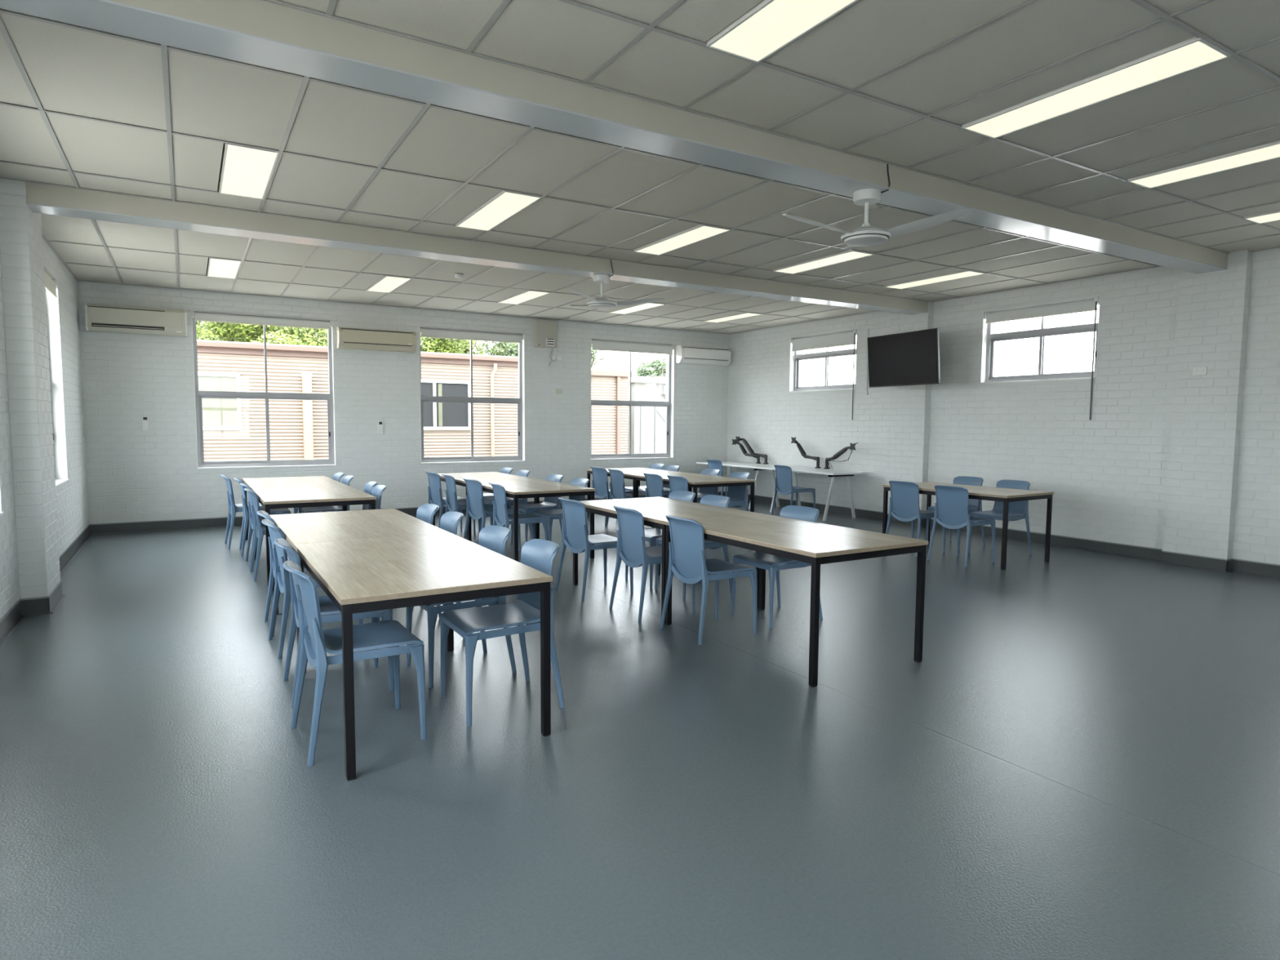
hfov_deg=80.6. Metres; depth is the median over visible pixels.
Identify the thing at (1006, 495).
dining table
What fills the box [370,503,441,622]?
dining chair
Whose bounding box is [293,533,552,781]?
dining table
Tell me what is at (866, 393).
cable conduit
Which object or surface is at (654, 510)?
dining table
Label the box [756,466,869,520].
desk
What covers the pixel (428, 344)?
tree
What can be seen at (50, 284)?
roller blind
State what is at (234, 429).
neighbouring building
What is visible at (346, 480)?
dining chair
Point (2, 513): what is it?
window
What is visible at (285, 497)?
dining table
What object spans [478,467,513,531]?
dining chair
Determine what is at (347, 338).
air conditioner
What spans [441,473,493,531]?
dining chair
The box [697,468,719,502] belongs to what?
dining chair
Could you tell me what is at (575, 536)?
dining chair
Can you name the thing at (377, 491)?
dining chair
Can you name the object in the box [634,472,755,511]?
dining table
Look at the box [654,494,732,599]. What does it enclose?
dining chair
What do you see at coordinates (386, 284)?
recessed light
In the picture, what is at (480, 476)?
dining table
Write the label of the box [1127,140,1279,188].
recessed light
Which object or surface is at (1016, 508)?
dining chair
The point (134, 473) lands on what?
wall
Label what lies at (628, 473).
dining table
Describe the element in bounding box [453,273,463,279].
smoke detector
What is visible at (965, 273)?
recessed light
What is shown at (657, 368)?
tree
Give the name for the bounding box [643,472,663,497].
dining chair
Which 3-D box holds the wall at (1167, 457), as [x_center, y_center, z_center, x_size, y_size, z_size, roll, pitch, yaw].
[5.776,-0.916,7.935,0.390,3.600,16.160,-2,5,-31]
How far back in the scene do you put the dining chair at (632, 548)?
5.68 m
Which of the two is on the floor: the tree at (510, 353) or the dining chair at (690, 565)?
the dining chair at (690, 565)
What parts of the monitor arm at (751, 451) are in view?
arm, arm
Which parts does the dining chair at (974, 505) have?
leg, leg, seat, seat frame, backrest, leg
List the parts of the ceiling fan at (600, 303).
blade, blade, down rod, rod, blade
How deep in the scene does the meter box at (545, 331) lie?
12.41 m
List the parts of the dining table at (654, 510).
leg, under frame, leg, leg, leg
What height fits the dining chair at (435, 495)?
0.821 m
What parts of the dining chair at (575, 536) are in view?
leg, backrest, leg, seat, seat frame, leg, leg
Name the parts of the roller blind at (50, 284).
rail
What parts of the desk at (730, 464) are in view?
leg, leg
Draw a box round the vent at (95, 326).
[91,322,164,330]
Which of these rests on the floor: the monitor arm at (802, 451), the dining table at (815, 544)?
the dining table at (815, 544)
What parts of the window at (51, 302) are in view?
frame, sill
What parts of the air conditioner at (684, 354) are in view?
panel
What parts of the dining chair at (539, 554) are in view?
leg, leg, seat, seat frame, leg, backrest, leg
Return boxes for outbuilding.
[627,376,666,453]
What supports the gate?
on the ground
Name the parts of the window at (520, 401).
sash, sill, sash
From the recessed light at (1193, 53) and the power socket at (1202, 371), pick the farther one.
the power socket at (1202, 371)
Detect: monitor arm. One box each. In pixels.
[732,439,760,463]
[735,435,768,464]
[791,436,820,468]
[823,442,857,469]
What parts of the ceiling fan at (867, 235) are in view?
blade, blade, rod, down rod, power cord, blade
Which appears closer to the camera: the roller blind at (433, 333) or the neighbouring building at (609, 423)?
the roller blind at (433, 333)
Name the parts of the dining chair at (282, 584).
leg, backrest, leg, seat, leg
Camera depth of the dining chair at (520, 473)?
9.70 m
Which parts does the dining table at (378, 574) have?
leg, leg, under frame, leg, leg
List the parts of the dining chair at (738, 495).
seat frame, seat, leg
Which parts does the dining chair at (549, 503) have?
leg, leg, seat, seat frame, backrest, leg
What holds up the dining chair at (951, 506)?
on the floor
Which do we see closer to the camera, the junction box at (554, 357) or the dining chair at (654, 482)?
the dining chair at (654, 482)
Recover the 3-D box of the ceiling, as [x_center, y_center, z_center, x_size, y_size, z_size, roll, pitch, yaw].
[1.464,-2.090,5.086,10.070,0.024,15.880,-2,5,-31]
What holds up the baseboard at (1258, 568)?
attached to the wall at (1167, 457)
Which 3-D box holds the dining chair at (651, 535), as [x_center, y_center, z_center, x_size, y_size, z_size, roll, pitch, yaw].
[0.214,0.522,6.901,0.548,0.821,0.475,-2,5,-31]
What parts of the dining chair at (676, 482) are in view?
backrest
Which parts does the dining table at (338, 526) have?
leg, leg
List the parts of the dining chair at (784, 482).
leg, backrest, leg, seat, leg, seat frame, leg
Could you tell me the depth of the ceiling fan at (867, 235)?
4.94 m
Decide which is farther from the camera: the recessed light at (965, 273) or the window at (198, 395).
the window at (198, 395)
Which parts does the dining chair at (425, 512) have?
backrest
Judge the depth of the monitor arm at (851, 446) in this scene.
11.87 m
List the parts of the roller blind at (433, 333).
rail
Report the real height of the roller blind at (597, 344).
0.176 m
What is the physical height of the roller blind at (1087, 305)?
1.399 m
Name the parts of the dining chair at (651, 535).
leg, leg, seat, backrest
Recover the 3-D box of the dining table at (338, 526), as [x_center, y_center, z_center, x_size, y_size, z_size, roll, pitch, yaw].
[-1.979,0.672,5.216,0.912,0.752,1.538,-2,5,-31]
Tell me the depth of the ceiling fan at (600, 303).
7.93 m
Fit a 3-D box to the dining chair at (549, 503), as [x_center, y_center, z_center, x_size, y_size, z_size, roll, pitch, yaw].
[-1.199,0.354,8.980,0.548,0.821,0.475,-2,5,-32]
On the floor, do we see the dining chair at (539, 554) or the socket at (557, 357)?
the dining chair at (539, 554)
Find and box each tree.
[195,320,328,346]
[420,333,518,356]
[480,341,518,356]
[591,344,604,368]
[632,357,666,377]
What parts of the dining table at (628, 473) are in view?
leg, under frame, leg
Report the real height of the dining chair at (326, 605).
0.821 m
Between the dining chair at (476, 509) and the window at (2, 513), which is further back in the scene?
the dining chair at (476, 509)
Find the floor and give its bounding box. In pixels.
[0,501,1279,959]
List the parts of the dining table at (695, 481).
leg, under frame, leg, leg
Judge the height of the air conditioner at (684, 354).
0.327 m
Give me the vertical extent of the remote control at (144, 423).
0.185 m
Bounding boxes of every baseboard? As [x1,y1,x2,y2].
[0,524,92,645]
[89,491,725,534]
[747,493,1279,578]
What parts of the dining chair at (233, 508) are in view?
leg, backrest, leg, seat frame, seat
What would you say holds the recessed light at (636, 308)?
in the ceiling
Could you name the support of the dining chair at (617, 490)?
on the floor
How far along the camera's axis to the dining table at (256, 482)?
8.62 m
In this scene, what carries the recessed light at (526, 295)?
in the ceiling
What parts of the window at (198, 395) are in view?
sash, sill, sash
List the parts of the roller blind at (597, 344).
rail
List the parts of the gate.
post, post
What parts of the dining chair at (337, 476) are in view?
leg, backrest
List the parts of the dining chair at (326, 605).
backrest, leg, leg, seat, seat frame, leg, leg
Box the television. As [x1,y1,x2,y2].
[866,328,940,387]
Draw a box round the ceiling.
[0,0,1279,333]
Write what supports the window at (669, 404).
in the wall at (134, 473)
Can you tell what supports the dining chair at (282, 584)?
on the floor
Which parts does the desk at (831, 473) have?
leg, leg, leg, cross rail, leg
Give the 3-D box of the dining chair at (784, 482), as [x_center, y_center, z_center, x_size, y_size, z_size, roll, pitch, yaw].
[2.353,0.174,11.628,0.548,0.821,0.475,-2,5,-27]
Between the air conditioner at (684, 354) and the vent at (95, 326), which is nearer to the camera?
the vent at (95, 326)
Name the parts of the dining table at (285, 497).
leg, under frame, leg, leg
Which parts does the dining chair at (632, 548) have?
leg, backrest, seat, leg, seat frame, leg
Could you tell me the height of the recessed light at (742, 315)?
0.024 m
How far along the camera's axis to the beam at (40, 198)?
6.82 m
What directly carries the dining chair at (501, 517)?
on the floor
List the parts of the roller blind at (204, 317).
rail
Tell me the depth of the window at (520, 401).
12.12 m
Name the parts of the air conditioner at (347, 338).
panel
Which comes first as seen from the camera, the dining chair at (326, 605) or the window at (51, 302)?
the dining chair at (326, 605)
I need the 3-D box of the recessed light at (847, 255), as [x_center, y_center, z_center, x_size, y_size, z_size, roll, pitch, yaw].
[1.914,-2.304,7.982,0.298,0.024,1.190,-2,5,-31]
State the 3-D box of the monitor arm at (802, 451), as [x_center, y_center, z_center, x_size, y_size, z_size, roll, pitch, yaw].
[2.765,-0.438,12.555,0.108,0.545,0.566,-4,6,-43]
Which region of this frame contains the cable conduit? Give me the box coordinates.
[864,328,869,395]
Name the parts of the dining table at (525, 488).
leg, leg, under frame, leg, leg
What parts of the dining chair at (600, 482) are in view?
leg, backrest, leg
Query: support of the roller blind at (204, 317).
attached to the window at (198, 395)
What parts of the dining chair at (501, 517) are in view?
leg, backrest, leg, seat, seat frame, leg, leg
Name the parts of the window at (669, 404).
sash, sill, sash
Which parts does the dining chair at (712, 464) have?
backrest, leg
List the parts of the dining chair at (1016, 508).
leg, seat, seat frame, backrest, leg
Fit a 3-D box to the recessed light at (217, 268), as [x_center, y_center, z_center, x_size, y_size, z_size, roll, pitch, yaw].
[-4.692,-2.385,8.496,0.298,0.024,1.190,-2,5,-31]
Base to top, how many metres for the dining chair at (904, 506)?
0.821 m
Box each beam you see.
[0,0,1228,273]
[25,180,928,315]
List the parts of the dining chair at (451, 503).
leg, backrest, leg, seat, seat frame, leg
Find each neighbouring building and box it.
[196,339,518,461]
[591,368,631,454]
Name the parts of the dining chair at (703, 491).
seat, backrest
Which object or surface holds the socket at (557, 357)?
attached to the junction box at (554, 357)
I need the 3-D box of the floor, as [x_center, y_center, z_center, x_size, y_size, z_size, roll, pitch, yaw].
[1.444,1.186,5.337,10.630,0.250,16.440,-2,5,-31]
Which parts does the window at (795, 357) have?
sash, sill, sash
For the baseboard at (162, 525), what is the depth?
10.00 m
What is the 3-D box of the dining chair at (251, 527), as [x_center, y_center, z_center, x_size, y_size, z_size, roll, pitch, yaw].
[-3.749,0.437,7.675,0.548,0.821,0.475,-2,5,-32]
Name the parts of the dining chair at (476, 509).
leg, backrest, leg, seat, seat frame, leg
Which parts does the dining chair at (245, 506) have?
backrest, leg, leg, seat, seat frame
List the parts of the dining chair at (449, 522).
backrest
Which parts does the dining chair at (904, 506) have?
leg, backrest, leg, seat, leg, seat frame, leg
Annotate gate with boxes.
[639,406,665,453]
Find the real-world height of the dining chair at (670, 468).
0.821 m
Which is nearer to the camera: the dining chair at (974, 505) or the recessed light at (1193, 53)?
the recessed light at (1193, 53)
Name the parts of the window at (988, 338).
sash, sill, sash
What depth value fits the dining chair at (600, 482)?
10.76 m
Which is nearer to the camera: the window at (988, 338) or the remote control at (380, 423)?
the window at (988, 338)
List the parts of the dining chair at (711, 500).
leg, leg, seat, seat frame, backrest, leg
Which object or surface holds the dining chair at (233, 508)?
on the floor
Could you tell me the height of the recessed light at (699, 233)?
0.024 m
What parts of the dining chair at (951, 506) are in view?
leg, backrest, leg, seat, seat frame, leg, leg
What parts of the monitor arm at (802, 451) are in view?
mounting plate, arm, arm, post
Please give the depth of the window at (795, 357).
12.60 m
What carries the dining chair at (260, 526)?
on the floor
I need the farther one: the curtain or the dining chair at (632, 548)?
the curtain
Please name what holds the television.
attached to the wall at (1167, 457)
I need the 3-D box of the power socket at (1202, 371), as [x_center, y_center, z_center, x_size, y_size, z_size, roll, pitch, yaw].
[5.690,-1.106,7.669,0.017,0.085,0.125,-2,5,-31]
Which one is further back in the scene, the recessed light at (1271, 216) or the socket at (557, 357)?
the socket at (557, 357)
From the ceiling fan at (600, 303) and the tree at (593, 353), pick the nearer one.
the ceiling fan at (600, 303)
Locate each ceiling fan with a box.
[567,259,664,309]
[782,164,970,249]
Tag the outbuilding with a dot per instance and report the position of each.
(642, 388)
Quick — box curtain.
[438,383,442,426]
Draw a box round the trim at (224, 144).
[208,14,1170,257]
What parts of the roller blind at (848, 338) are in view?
rail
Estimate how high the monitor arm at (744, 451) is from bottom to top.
0.475 m
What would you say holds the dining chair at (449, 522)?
on the floor
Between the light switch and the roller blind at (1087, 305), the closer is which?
the roller blind at (1087, 305)
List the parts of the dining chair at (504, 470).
seat, backrest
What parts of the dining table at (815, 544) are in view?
leg, leg, under frame, leg, leg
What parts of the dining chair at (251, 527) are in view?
backrest, leg, leg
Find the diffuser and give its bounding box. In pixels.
[1247,212,1279,222]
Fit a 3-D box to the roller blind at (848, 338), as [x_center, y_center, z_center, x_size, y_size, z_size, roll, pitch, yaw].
[3.001,-1.692,12.415,0.116,1.399,1.496,-2,5,-31]
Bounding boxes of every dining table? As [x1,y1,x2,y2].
[242,475,345,540]
[251,484,376,586]
[269,508,450,648]
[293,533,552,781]
[432,471,537,539]
[466,479,595,561]
[573,496,763,623]
[586,467,688,519]
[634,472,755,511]
[664,514,928,687]
[882,481,1053,570]
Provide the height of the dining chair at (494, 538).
0.821 m
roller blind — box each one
[44,271,57,297]
[192,311,331,328]
[419,327,523,342]
[591,339,673,354]
[791,329,857,419]
[984,297,1099,420]
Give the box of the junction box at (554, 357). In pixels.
[548,347,561,364]
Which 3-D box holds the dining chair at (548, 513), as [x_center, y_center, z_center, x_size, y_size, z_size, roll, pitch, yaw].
[-0.854,0.400,8.406,0.548,0.821,0.475,-2,5,-31]
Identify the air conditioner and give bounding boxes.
[84,302,187,337]
[336,326,416,352]
[675,345,731,365]
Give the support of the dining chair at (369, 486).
on the floor
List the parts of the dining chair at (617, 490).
leg, backrest, leg, seat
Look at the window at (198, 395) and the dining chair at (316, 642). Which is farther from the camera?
the window at (198, 395)
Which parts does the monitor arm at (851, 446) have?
post, arm, arm, mounting plate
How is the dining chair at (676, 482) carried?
on the floor
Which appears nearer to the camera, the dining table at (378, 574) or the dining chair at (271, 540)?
the dining table at (378, 574)
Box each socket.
[555,355,561,360]
[1192,366,1207,375]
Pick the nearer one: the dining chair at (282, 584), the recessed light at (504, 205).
the dining chair at (282, 584)
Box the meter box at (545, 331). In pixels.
[533,319,557,348]
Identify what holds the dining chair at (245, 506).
on the floor
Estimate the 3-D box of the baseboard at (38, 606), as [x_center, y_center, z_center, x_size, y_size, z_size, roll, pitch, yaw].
[-2.792,1.164,2.789,0.191,0.130,15.880,-2,5,-31]
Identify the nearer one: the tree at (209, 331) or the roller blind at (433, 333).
the roller blind at (433, 333)
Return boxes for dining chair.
[219,475,262,549]
[233,477,291,555]
[240,483,265,568]
[244,488,265,581]
[257,510,338,636]
[261,519,363,658]
[274,537,394,707]
[283,560,426,766]
[293,472,344,513]
[301,475,354,513]
[362,481,377,510]
[369,484,386,509]
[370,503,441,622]
[377,511,463,638]
[406,524,516,688]
[424,471,475,535]
[440,538,564,726]
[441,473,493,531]
[462,478,520,551]
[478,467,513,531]
[483,470,531,534]
[488,482,547,555]
[511,474,563,542]
[533,477,590,545]
[555,497,633,601]
[587,466,632,525]
[605,468,653,528]
[608,505,695,622]
[624,463,664,491]
[625,490,698,589]
[638,465,679,497]
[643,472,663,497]
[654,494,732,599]
[659,515,756,644]
[666,475,699,503]
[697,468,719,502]
[706,459,727,496]
[727,471,750,511]
[730,505,822,628]
[770,464,815,515]
[885,480,945,556]
[925,475,985,549]
[927,484,995,567]
[968,480,1031,554]
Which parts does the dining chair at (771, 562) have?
leg, seat, seat frame, leg, leg, backrest, leg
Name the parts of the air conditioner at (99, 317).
panel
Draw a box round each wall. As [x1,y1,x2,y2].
[0,177,88,619]
[76,257,728,524]
[726,246,1279,564]
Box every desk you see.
[696,461,779,508]
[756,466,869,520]
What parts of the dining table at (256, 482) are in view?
leg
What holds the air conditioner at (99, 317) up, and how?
attached to the wall at (134, 473)
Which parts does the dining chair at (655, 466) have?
seat, backrest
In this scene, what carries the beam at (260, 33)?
attached to the wall at (1167, 457)
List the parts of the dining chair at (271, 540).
backrest, leg, leg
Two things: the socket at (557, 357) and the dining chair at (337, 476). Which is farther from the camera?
the socket at (557, 357)
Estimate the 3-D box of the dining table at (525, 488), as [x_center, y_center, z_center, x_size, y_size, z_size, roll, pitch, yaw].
[-1.254,0.430,8.435,0.912,0.752,1.515,-2,5,-31]
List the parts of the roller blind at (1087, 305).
rail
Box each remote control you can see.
[142,416,149,430]
[377,421,382,433]
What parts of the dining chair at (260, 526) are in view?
leg, backrest, leg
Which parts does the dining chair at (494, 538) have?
leg, leg, seat, seat frame, leg, backrest, leg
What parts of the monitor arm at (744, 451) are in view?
arm, arm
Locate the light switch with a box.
[555,388,562,394]
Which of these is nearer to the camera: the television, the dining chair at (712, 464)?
the television
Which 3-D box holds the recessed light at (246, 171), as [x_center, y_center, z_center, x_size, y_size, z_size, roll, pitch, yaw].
[-2.718,-2.121,5.213,0.298,0.024,1.190,-2,5,-31]
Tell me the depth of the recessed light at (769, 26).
3.23 m
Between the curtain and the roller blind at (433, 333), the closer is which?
the roller blind at (433, 333)
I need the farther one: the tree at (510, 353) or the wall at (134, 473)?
the tree at (510, 353)
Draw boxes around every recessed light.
[207,257,241,279]
[218,141,279,199]
[365,274,412,293]
[455,189,542,231]
[497,289,551,304]
[608,302,664,314]
[633,223,731,255]
[702,311,761,322]
[706,0,858,62]
[773,248,874,274]
[884,269,986,288]
[961,36,1231,138]
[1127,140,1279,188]
[1243,209,1279,224]
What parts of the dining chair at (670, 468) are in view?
seat frame, seat, backrest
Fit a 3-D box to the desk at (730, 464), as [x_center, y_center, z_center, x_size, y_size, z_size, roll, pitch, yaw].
[1.817,0.073,13.541,0.760,0.723,1.740,-2,5,-31]
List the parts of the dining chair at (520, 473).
seat, seat frame, backrest, leg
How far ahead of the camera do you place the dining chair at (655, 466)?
11.61 m
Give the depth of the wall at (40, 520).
5.55 m
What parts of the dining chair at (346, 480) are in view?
seat, backrest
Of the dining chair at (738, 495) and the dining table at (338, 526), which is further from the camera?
the dining chair at (738, 495)
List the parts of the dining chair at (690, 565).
leg, backrest, leg, seat, leg, seat frame, leg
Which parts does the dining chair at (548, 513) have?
leg, seat, seat frame, leg, backrest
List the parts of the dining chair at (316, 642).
leg, backrest, leg, seat, seat frame, leg, leg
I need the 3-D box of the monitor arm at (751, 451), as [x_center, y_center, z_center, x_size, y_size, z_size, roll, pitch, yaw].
[2.025,-0.523,13.700,0.095,0.530,0.715,-4,6,-44]
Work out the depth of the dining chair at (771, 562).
5.62 m
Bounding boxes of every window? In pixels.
[0,487,4,516]
[44,266,69,487]
[191,309,336,469]
[418,326,525,464]
[590,338,674,460]
[789,328,857,392]
[980,295,1100,384]
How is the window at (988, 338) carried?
in the wall at (1167, 457)
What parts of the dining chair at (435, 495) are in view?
leg, backrest, leg, seat, leg, leg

